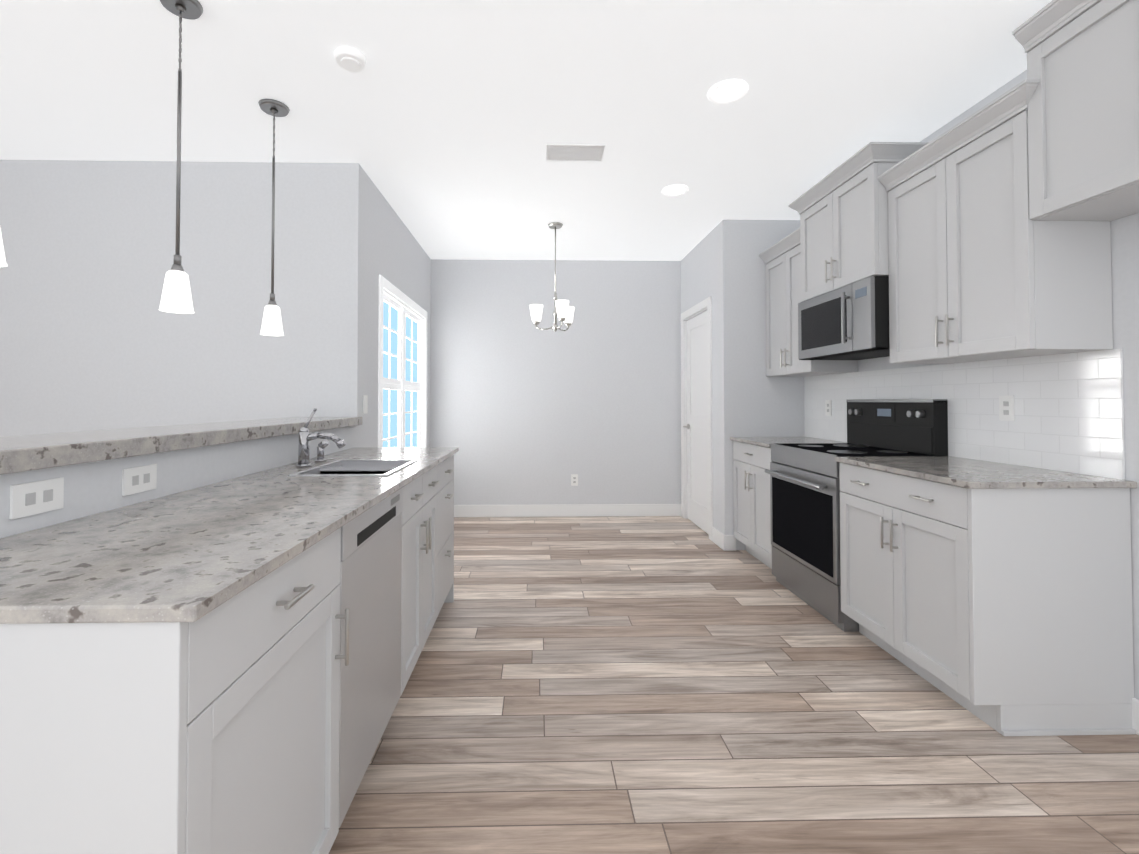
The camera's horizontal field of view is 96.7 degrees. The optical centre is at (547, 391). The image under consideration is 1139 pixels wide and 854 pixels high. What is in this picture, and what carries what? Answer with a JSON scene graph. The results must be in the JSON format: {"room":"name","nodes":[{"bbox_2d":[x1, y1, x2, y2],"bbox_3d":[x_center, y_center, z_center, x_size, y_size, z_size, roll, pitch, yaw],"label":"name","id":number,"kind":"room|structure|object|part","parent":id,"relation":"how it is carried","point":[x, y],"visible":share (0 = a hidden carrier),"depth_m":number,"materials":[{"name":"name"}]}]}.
{"room":"kitchen","nodes":[
{"label":"kitchen","id":0,"kind":"room"},
{"bbox_2d":[0,160,337,436],"bbox_3d":[-3.914,-0.080,3.150,5.200,2.700,0.130,0,-1,-1],"label":"wall","id":1,"kind":"structure","parent":0,"point":[93,337],"depth_m":3.13,"materials":[{"name":"paint"}]},
{"bbox_2d":[0,163,430,537],"bbox_3d":[-1.242,-0.084,2.887,0.130,2.700,4.830,0,-1,-1],"label":"wall","id":2,"kind":"structure","parent":0,"point":[375,238],"depth_m":3.15,"materials":[{"name":"paint"}]},
{"bbox_2d":[9,477,63,519],"bbox_3d":[-1.136,0.235,1.129,0.007,0.072,0.117,0,-1,-1],"label":"outlet","id":3,"kind":"object","parent":2,"relation":"attached to","point":[33,498],"visible":1,"depth_m":1.12,"materials":[{"name":"white plastic"}]},
{"bbox_2d":[122,464,156,495],"bbox_3d":[-1.142,0.245,1.418,0.007,0.072,0.117,0,-1,-1],"label":"outlet","id":4,"kind":"object","parent":2,"relation":"attached to","point":[139,479],"visible":1,"depth_m":1.41,"materials":[{"name":"white plastic"}]},
{"bbox_2d":[0,417,361,474],"bbox_3d":[-1.326,0.157,1.785,0.415,0.050,2.698,0,-1,-1],"label":"countertop","id":5,"kind":"structure","parent":2,"relation":"on","point":[21,453],"depth_m":1.45,"materials":[{"name":"stone"}]},
{"bbox_2d":[363,395,367,413],"bbox_3d":[-1.180,0.082,3.281,0.010,0.117,0.072,0,-1,-1],"label":"light switch","id":6,"kind":"object","parent":2,"relation":"attached to","point":[365,403],"visible":1,"depth_m":3.27,"materials":[{"name":"white plastic"}]},
{"bbox_2d":[378,275,426,446],"bbox_3d":[-1.246,-0.055,4.312,0.164,1.510,1.560,0,-1,-1],"label":"window","id":7,"kind":"structure","parent":2,"relation":"in","point":[401,384],"depth_m":4.26,"materials":[{"name":"white glass"}]},
{"bbox_3d":[-1.272,-0.055,4.312,0.005,1.330,1.340,0,-1,-1],"label":"view through the window pane","id":8,"kind":"part","parent":7,"relation":"part of","materials":[{"name":"glass"}]},
{"bbox_2d":[0,0,1051,260],"bbox_3d":[-1.407,-1.509,1.483,10.140,0.100,8.280,0,-1,-1],"label":"ceiling","id":9,"kind":"structure","parent":0,"point":[442,122],"depth_m":2.46,"materials":[{"name":"paint"}]},
{"bbox_2d":[0,229,6,266],"bbox_3d":[-1.351,-0.883,1.203,0.140,1.152,0.140,0,-1,-1],"label":"pendant light","id":10,"kind":"object","parent":9,"relation":"hanging from","point":[2,260],"visible":1,"depth_m":1.22,"materials":[{"name":"white glass"}]},
{"bbox_2d":[159,0,202,313],"bbox_3d":[-1.365,-0.872,1.873,0.140,1.152,0.140,0,-1,-1],"label":"pendant light","id":11,"kind":"object","parent":9,"relation":"hanging from","point":[176,297],"visible":1,"depth_m":1.86,"materials":[{"name":"white glass"}]},
{"bbox_2d":[258,99,289,335],"bbox_3d":[-1.380,-0.860,2.543,0.140,1.152,0.140,0,-1,-1],"label":"pendant light","id":12,"kind":"object","parent":9,"relation":"hanging from","point":[272,323],"visible":1,"depth_m":2.53,"materials":[{"name":"white glass"}]},
{"bbox_2d":[334,46,365,71],"bbox_3d":[-0.852,-1.428,2.184,0.130,0.036,0.130,0,-1,-1],"label":"smoke detector","id":13,"kind":"object","parent":9,"relation":"attached to","point":[348,58],"visible":1,"depth_m":2.16,"materials":[{"name":"white plastic"}]},
{"bbox_2d":[529,222,574,331],"bbox_3d":[0.040,-0.955,4.237,0.389,0.905,0.394,0,-1,-1],"label":"chandelier","id":14,"kind":"object","parent":9,"relation":"hanging from","point":[563,311],"visible":1,"depth_m":4.24,"materials":[{"name":"white glass"}]},
{"bbox_2d":[546,144,604,160],"bbox_3d":[0.161,-1.428,3.026,0.340,0.008,0.190,0,-1,-1],"label":"ceiling vent","id":15,"kind":"object","parent":9,"relation":"in","point":[574,152],"visible":1,"depth_m":3.02,"materials":[{"name":"white metal"}]},
{"bbox_2d":[662,185,688,195],"bbox_3d":[0.899,-1.418,3.572,0.188,0.008,0.188,0,-1,-1],"label":"recessed light","id":16,"kind":"object","parent":9,"relation":"in","point":[674,190],"visible":1,"depth_m":3.57,"materials":[{"name":"white"}]},
{"bbox_2d":[707,79,748,103],"bbox_3d":[0.864,-1.438,2.431,0.188,0.008,0.188,0,-1,-1],"label":"recessed light","id":17,"kind":"object","parent":9,"relation":"in","point":[727,91],"visible":1,"depth_m":2.42,"materials":[{"name":"white"}]},
{"bbox_2d":[430,259,680,504],"bbox_3d":[1.109,-0.041,5.418,4.940,2.700,0.130,0,-1,-1],"label":"wall","id":18,"kind":"structure","parent":0,"point":[524,410],"depth_m":5.33,"materials":[{"name":"paint"}]},
{"bbox_2d":[454,504,680,516],"bbox_3d":[0.091,1.245,5.294,2.640,0.125,0.030,0,-1,-1],"label":"baseboard","id":19,"kind":"structure","parent":18,"relation":"attached to","point":[557,510],"depth_m":5.30,"materials":[{"name":"white wood"}]},
{"bbox_2d":[571,474,577,485],"bbox_3d":[0.280,0.927,5.315,0.072,0.117,0.007,0,-1,-1],"label":"electrical outlet","id":20,"kind":"object","parent":18,"relation":"attached to","point":[574,479],"visible":1,"depth_m":5.31,"materials":[{"name":"white plastic"}]},
{"bbox_2d":[680,227,715,527],"bbox_3d":[1.482,-0.051,4.821,0.120,2.700,1.080,0,-1,-1],"label":"wall","id":21,"kind":"structure","parent":0,"point":[698,267],"depth_m":4.58,"materials":[{"name":"paint"}]},
{"bbox_2d":[683,311,707,533],"bbox_3d":[1.430,0.278,4.848,0.093,2.027,0.742,0,-1,-1],"label":"pantry door","id":22,"kind":"structure","parent":21,"relation":"in","point":[697,430],"depth_m":4.90,"materials":[{"name":"white wood"}]},
{"bbox_2d":[680,296,712,540],"bbox_3d":[1.473,0.237,4.856,0.136,2.125,0.910,0,-1,-1],"label":"door frame","id":23,"kind":"structure","parent":21,"relation":"attached to","point":[705,305],"depth_m":4.88,"materials":[{"name":"white wood"}]},
{"bbox_2d":[712,527,727,550],"bbox_3d":[1.432,1.227,4.234,0.024,0.125,0.279,0,-1,-1],"label":"baseboard","id":24,"kind":"structure","parent":21,"relation":"attached to","point":[723,541],"depth_m":4.17,"materials":[{"name":"white wood"}]},
{"bbox_2d":[329,516,1138,853],"bbox_3d":[-1.407,1.281,1.435,10.140,0.080,8.280,0,-1,-1],"label":"floor","id":25,"kind":"structure","parent":0,"point":[627,684],"depth_m":1.83,"materials":[{"name":"brown wood"}]},
{"bbox_2d":[0,528,347,853],"bbox_3d":[-0.828,0.781,0.992,0.609,0.904,0.588,0,-1,-1],"label":"base cabinet","id":26,"kind":"object","parent":25,"relation":"on","point":[215,731],"depth_m":0.72,"materials":[{"name":"grey wood"}]},
{"bbox_2d":[339,487,402,827],"bbox_3d":[-0.823,0.793,1.581,0.584,0.901,0.582,0,-1,-1],"label":"dishwasher","id":27,"kind":"object","parent":25,"relation":"on","point":[370,597],"visible":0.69,"depth_m":1.51,"materials":[{"name":"silver metal"}]},
{"bbox_2d":[348,463,439,694],"bbox_3d":[-0.854,0.802,2.205,0.609,0.904,0.660,0,-1,-1],"label":"base cabinet","id":28,"kind":"object","parent":25,"relation":"on","point":[420,586],"depth_m":2.16,"materials":[{"name":"grey wood"}]},
{"bbox_2d":[0,447,458,623],"bbox_3d":[-0.836,0.331,1.891,0.636,0.024,2.385,0,-1,-1],"label":"countertop","id":29,"kind":"structure","parent":28,"relation":"on","point":[194,555],"depth_m":1.01,"materials":[{"name":"stone"}]},
{"bbox_2d":[296,408,345,466],"bbox_3d":[-0.983,0.198,2.271,0.210,0.252,0.226,0,-1,-1],"label":"faucet","id":30,"kind":"object","parent":29,"relation":"on","point":[305,437],"visible":1,"depth_m":2.18,"materials":[{"name":"silver metal"}]},
{"bbox_2d":[287,460,417,475],"bbox_3d":[-0.797,0.426,2.150,0.372,0.215,0.497,0,-1,-1],"label":"sink","id":31,"kind":"object","parent":29,"relation":"in","point":[362,468],"visible":0.21,"depth_m":2.14,"materials":[{"name":"silver metal"}]},
{"bbox_2d":[440,454,453,609],"bbox_3d":[-0.866,0.811,2.767,0.609,0.904,0.580,0,-1,-1],"label":"base cabinet","id":32,"kind":"object","parent":25,"relation":"on","point":[447,466],"depth_m":2.81,"materials":[{"name":"grey wood"}]},
{"bbox_2d":[733,441,773,568],"bbox_3d":[1.811,0.834,3.778,0.598,0.896,0.682,0,-1,-1],"label":"base cabinet","id":33,"kind":"object","parent":25,"relation":"on","point":[751,484],"depth_m":3.74,"materials":[{"name":"grey wood"}]},
{"bbox_2d":[765,399,947,631],"bbox_3d":[1.788,0.658,3.055,0.671,1.222,0.754,0,-1,-1],"label":"range","id":34,"kind":"object","parent":25,"relation":"on","point":[805,491],"visible":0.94,"depth_m":2.94,"materials":[{"name":"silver metal"}]},
{"bbox_2d":[839,462,1135,735],"bbox_3d":[1.844,0.808,2.262,0.598,0.896,0.814,0,-1,-1],"label":"base cabinet","id":35,"kind":"object","parent":25,"relation":"on","point":[1006,612],"depth_m":1.86,"materials":[{"name":"grey wood"}]},
{"bbox_2d":[730,437,1136,488],"bbox_3d":[1.817,0.360,2.984,0.625,0.024,2.287,0,-1,-1],"label":"countertop","id":36,"kind":"structure","parent":35,"relation":"on","point":[966,473],"depth_m":2.11,"materials":[{"name":"stone"}]},
{"bbox_2d":[716,219,804,549],"bbox_3d":[2.520,-0.062,4.213,2.170,2.700,0.120,0,-1,-1],"label":"wall","id":37,"kind":"structure","parent":0,"point":[722,264],"depth_m":4.14,"materials":[{"name":"paint"}]},
{"bbox_2d":[858,70,1138,699],"bbox_3d":[2.244,-0.121,0.772,0.130,2.700,6.750,0,-1,-1],"label":"wall","id":38,"kind":"structure","parent":0,"point":[1125,271],"depth_m":1.88,"materials":[{"name":"paint"}]},
{"bbox_2d":[763,240,857,376],"bbox_3d":[1.950,-0.603,3.804,0.322,0.948,0.684,0,-1,-1],"label":"upper cabinet","id":39,"kind":"object","parent":38,"relation":"attached to","point":[782,267],"depth_m":3.81,"materials":[{"name":"grey wood"}]},
{"bbox_2d":[825,400,831,415],"bbox_3d":[2.101,0.121,3.791,0.007,0.117,0.072,0,-1,-1],"label":"outlet","id":40,"kind":"object","parent":38,"relation":"attached to","point":[828,407],"visible":1,"depth_m":3.79,"materials":[{"name":"white plastic"}]},
{"bbox_2d":[795,152,930,302],"bbox_3d":[1.930,-0.933,3.085,0.392,0.632,0.760,0,-1,-1],"label":"upper cabinet","id":41,"kind":"object","parent":38,"relation":"attached to","point":[841,237],"depth_m":2.94,"materials":[{"name":"grey wood"}]},
{"bbox_2d":[798,276,889,359],"bbox_3d":[1.896,-0.417,3.076,0.460,0.392,0.752,0,-1,-1],"label":"microwave","id":42,"kind":"object","parent":41,"relation":"attached to","point":[849,321],"visible":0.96,"depth_m":2.90,"materials":[{"name":"silver metal"}]},
{"bbox_2d":[804,349,1124,479],"bbox_3d":[2.125,0.103,3.016,0.008,0.490,2.248,0,-1,-1],"label":"backsplash","id":43,"kind":"structure","parent":38,"relation":"attached to","point":[1069,412],"depth_m":2.29,"materials":[{"name":"tile"}]},
{"bbox_2d":[887,100,1112,363],"bbox_3d":[1.982,-0.629,2.315,0.322,0.948,0.768,0,-1,-1],"label":"upper cabinet","id":44,"kind":"object","parent":38,"relation":"attached to","point":[983,233],"depth_m":2.13,"materials":[{"name":"grey wood"}]},
{"bbox_2d":[999,395,1014,420],"bbox_3d":[2.131,0.076,2.352,0.007,0.117,0.072,0,-1,-1],"label":"outlet","id":45,"kind":"object","parent":38,"relation":"attached to","point":[1006,408],"visible":1,"depth_m":2.35,"materials":[{"name":"white plastic"}]},
{"bbox_2d":[1019,0,1138,223],"bbox_3d":[1.999,-0.994,1.516,0.322,0.673,0.838,0,-1,-1],"label":"upper cabinet","id":46,"kind":"object","parent":38,"relation":"attached to","point":[1079,95],"depth_m":1.76,"materials":[{"name":"grey wood"}]},
{"bbox_2d":[1132,698,1138,734],"bbox_3d":[2.196,1.147,-0.378,0.014,0.125,4.496,0,-1,-1],"label":"baseboard","id":47,"kind":"structure","parent":38,"relation":"attached to","point":[1135,702],"depth_m":1.84,"materials":[{"name":"white wood"}]}
]}

